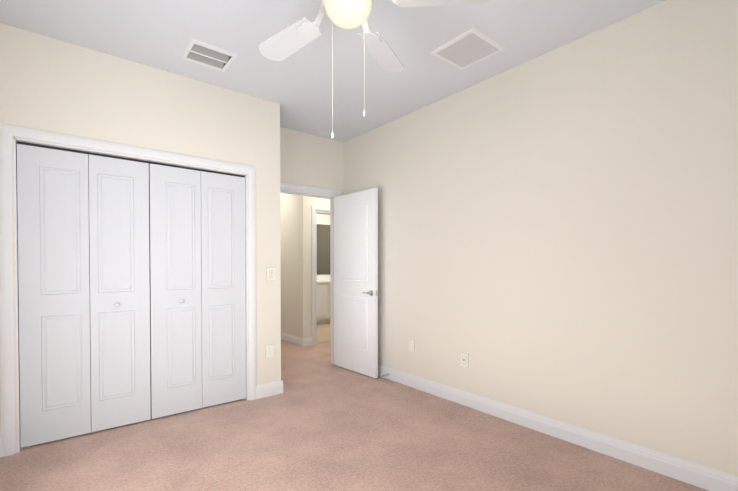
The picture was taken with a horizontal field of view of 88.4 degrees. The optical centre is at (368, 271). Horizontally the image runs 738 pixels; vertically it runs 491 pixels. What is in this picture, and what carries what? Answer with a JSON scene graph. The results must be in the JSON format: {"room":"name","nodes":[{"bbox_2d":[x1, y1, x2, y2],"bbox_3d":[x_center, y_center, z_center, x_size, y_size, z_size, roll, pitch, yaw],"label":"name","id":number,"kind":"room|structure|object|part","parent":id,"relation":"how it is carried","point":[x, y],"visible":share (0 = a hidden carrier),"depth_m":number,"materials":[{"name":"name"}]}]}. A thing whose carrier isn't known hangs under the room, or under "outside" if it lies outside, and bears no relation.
{"room":"empty bedroom","nodes":[
{"label":"empty bedroom","id":0,"kind":"room"},
{"bbox_2d":[0,23,280,452],"bbox_3d":[-1.858,-0.206,3.244,2.010,2.720,0.770,-1,1,-39],"label":"wall","id":1,"kind":"structure","parent":0,"point":[49,84],"depth_m":2.91,"materials":[{"name":"beige paint"}]},
{"bbox_2d":[0,123,256,456],"bbox_3d":[-1.709,0.148,2.952,1.520,2.020,0.121,-1,1,-39],"label":"door frame","id":2,"kind":"structure","parent":1,"relation":"attached to","point":[16,240],"depth_m":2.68,"materials":[{"name":"white wood"}]},
{"bbox_2d":[17,144,245,447],"bbox_3d":[-1.690,0.156,2.929,1.496,1.977,0.069,-1,1,-39],"label":"door","id":3,"kind":"structure","parent":1,"relation":"in","point":[53,279],"depth_m":2.82,"materials":[{"name":"white paint"}]},
{"bbox_3d":[-1.837,0.158,2.811,0.371,1.977,0.069,-1,1,-39],"label":"bifold door panel","id":4,"kind":"part","parent":3,"relation":"part of","materials":[{"name":"white wood"}]},
{"bbox_3d":[-1.543,0.154,3.048,0.371,1.977,0.069,-1,1,-39],"label":"bifold door panel","id":5,"kind":"part","parent":3,"relation":"part of","materials":[{"name":"white wood"}]},
{"bbox_3d":[-1.260,0.151,3.292,0.371,1.977,0.044,-1,1,-39],"label":"bifold door panel","id":6,"kind":"part","parent":3,"relation":"part of","materials":[{"name":"white wood"}]},
{"bbox_2d":[266,344,273,357],"bbox_3d":[-0.919,0.735,3.514,0.072,0.116,0.010,-1,1,-39],"label":"outlet","id":7,"kind":"object","parent":1,"relation":"attached to","point":[271,351],"visible":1,"depth_m":3.51,"materials":[{"name":"white plastic"}]},
{"bbox_2d":[267,267,275,279],"bbox_3d":[-0.904,0.020,3.514,0.088,0.120,0.012,-1,1,-39],"label":"switch plate","id":8,"kind":"object","parent":1,"relation":"attached to","point":[271,273],"visible":1,"depth_m":3.51,"materials":[{"name":"white plastic"}]},
{"bbox_2d":[262,380,282,393],"bbox_3d":[-0.984,1.087,3.803,0.030,0.118,0.546,-1,1,-39],"label":"baseboard","id":9,"kind":"structure","parent":1,"relation":"attached to","point":[277,387],"depth_m":3.55,"materials":[{"name":"white wood"}]},
{"bbox_2d":[280,193,309,337],"bbox_3d":[-1.396,-0.249,6.281,0.120,2.720,1.440,-1,1,-39],"label":"wall","id":10,"kind":"structure","parent":0,"point":[295,255],"depth_m":5.87,"materials":[{"name":"beige paint"}]},
{"bbox_2d":[281,332,304,345],"bbox_3d":[-1.444,1.053,6.250,0.016,0.118,1.456,-1,1,-39],"label":"baseboard","id":11,"kind":"structure","parent":10,"relation":"attached to","point":[297,340],"depth_m":5.93,"materials":[{"name":"white wood"}]},
{"bbox_2d":[280,127,343,195],"bbox_3d":[-0.776,-0.222,4.379,1.100,2.720,0.120,-1,1,-39],"label":"wall","id":12,"kind":"structure","parent":0,"point":[310,160],"depth_m":4.37,"materials":[{"name":"beige paint"}]},
{"bbox_2d":[280,181,341,363],"bbox_3d":[-0.728,0.076,4.411,0.938,2.124,0.139,-1,1,-39],"label":"door frame","id":13,"kind":"structure","parent":12,"relation":"attached to","point":[302,193],"depth_m":4.63,"materials":[{"name":"white wood"}]},
{"bbox_2d":[334,188,377,377],"bbox_3d":[-0.165,0.119,4.304,0.133,2.016,0.748,-1,1,-41],"label":"entry door","id":14,"kind":"structure","parent":12,"relation":"in","point":[355,281],"depth_m":4.24,"materials":[{"name":"white paint"}]},
{"bbox_2d":[310,197,329,336],"bbox_3d":[-0.320,-0.249,6.300,1.580,2.720,0.120,-1,1,-39],"label":"wall","id":15,"kind":"structure","parent":0,"point":[321,202],"depth_m":5.79,"materials":[{"name":"beige paint"}]},
{"bbox_2d":[311,205,329,344],"bbox_3d":[-0.572,0.052,6.091,0.868,2.124,0.139,-1,1,-39],"label":"door frame","id":16,"kind":"structure","parent":15,"relation":"attached to","point":[313,265],"depth_m":5.79,"materials":[{"name":"white wood"}]},
{"bbox_2d":[317,214,329,274],"bbox_3d":[-1.375,-0.277,8.263,2.400,2.720,0.120,-1,1,-39],"label":"wall","id":17,"kind":"structure","parent":0,"point":[323,219],"depth_m":8.45,"materials":[{"name":"beige paint"}]},
{"bbox_2d":[317,224,329,273],"bbox_3d":[-1.213,-0.492,8.305,1.810,1.110,0.012,-1,1,-39],"label":"bathroom mirror","id":18,"kind":"object","parent":17,"relation":"attached to","point":[323,249],"depth_m":8.46,"materials":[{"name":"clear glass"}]},
{"bbox_2d":[317,275,329,278],"bbox_3d":[-1.214,0.133,8.306,1.858,0.100,0.020,-1,1,-39],"label":"backsplash","id":19,"kind":"structure","parent":17,"relation":"attached to","point":[318,276],"depth_m":8.45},
{"bbox_2d":[317,323,330,342],"bbox_3d":[-0.707,1.118,7.453,2.400,0.054,2.250,-1,1,-39],"label":"floor","id":20,"kind":"structure","parent":0,"point":[323,332],"depth_m":6.86,"materials":[{"name":"beige tile"}]},
{"bbox_2d":[317,283,330,323],"bbox_3d":[-1.025,0.656,8.087,1.848,0.860,0.608,-1,1,-39],"label":"bathroom vanity","id":21,"kind":"object","parent":20,"relation":"on","point":[323,302],"depth_m":7.81,"materials":[{"name":"white wood"}]},
{"bbox_2d":[317,279,329,282],"bbox_3d":[-1.032,0.206,8.082,1.858,0.040,0.598,-1,1,-39],"label":"countertop","id":22,"kind":"structure","parent":21,"relation":"on","point":[318,280],"depth_m":7.95,"materials":[{"name":"white stone"}]},
{"bbox_2d":[0,0,665,142],"bbox_3d":[-0.187,-1.617,4.019,5.850,0.080,8.190,-1,1,-39],"label":"ceiling","id":23,"kind":"structure","parent":0,"point":[296,85],"depth_m":2.54,"materials":[{"name":"white paint"}]},
{"bbox_2d":[181,38,237,71],"bbox_3d":[-1.159,-1.585,2.747,0.312,0.064,0.308,-1,1,-39],"label":"ceiling vent","id":24,"kind":"object","parent":23,"relation":"in","point":[204,54],"visible":0.96,"depth_m":2.75,"materials":[{"name":"white metal"}]},
{"bbox_2d":[259,0,490,138],"bbox_3d":[-0.134,-1.060,1.712,1.236,0.968,1.242,-1,1,-39],"label":"fan","id":25,"kind":"object","parent":23,"relation":"hanging from","point":[286,42],"visible":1,"depth_m":1.89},
{"bbox_3d":[-0.383,-1.254,1.962,0.543,0.120,0.148,1,1,41],"label":"blade","id":26,"kind":"part","parent":25,"relation":"part of","materials":[{"name":"white wood"}]},
{"bbox_3d":[-0.157,-0.926,1.633,0.002,0.635,0.002,-1,1,-39],"label":"pull chain cord","id":27,"kind":"part","parent":25,"relation":"part of","materials":[{"name":"white plastic"}]},
{"bbox_3d":[-0.095,-1.167,1.711,0.216,0.098,0.216,-1,1,-39],"label":"lamp shade","id":28,"kind":"part","parent":25,"relation":"part of","materials":[{"name":"white glass"}]},
{"bbox_3d":[0.056,-1.255,2.062,0.148,0.120,0.543,0,1,23],"label":"blade","id":29,"kind":"part","parent":25,"relation":"part of","materials":[{"name":"white wood"}]},
{"bbox_3d":[0.287,-1.250,1.675,0.543,0.120,0.148,0,1,5],"label":"blade","id":30,"kind":"part","parent":25,"relation":"part of","materials":[{"name":"white wood"}]},
{"bbox_2d":[430,27,505,69],"bbox_3d":[0.692,-1.553,2.673,0.370,0.010,0.370,-1,1,-39],"label":"ceiling vent","id":31,"kind":"object","parent":23,"relation":"in","point":[470,47],"visible":1,"depth_m":2.65,"materials":[{"name":"white metal"}]},
{"bbox_2d":[0,339,708,490],"bbox_3d":[-0.271,1.175,3.509,5.030,0.050,7.440,-1,1,-39],"label":"floor carpet","id":32,"kind":"object","parent":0,"point":[321,422],"visible":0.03,"depth_m":2.46,"materials":[{"name":"carpet"}]},
{"bbox_2d":[344,0,737,475],"bbox_3d":[1.164,-0.202,2.944,0.120,2.720,4.790,-1,1,-39],"label":"wall","id":33,"kind":"structure","parent":0,"point":[558,234],"depth_m":2.51,"materials":[{"name":"beige paint"}]},
{"bbox_2d":[409,339,414,351],"bbox_3d":[0.424,0.735,3.774,0.008,0.118,0.074,-1,1,-39],"label":"outlet","id":34,"kind":"object","parent":33,"relation":"attached to","point":[411,345],"visible":1,"depth_m":3.77,"materials":[{"name":"white plastic"}]},
{"bbox_2d":[461,352,467,366],"bbox_3d":[0.822,0.762,3.274,0.016,0.118,0.074,-1,1,-39],"label":"outlet","id":35,"kind":"object","parent":33,"relation":"attached to","point":[464,359],"visible":1,"depth_m":3.27,"materials":[{"name":"white plastic"}]},
{"bbox_2d":[378,365,737,490],"bbox_3d":[1.109,1.100,2.918,0.020,0.118,4.550,-1,1,-39],"label":"baseboard","id":36,"kind":"structure","parent":33,"relation":"attached to","point":[700,476],"depth_m":2.51,"materials":[{"name":"white wood"}]}
]}

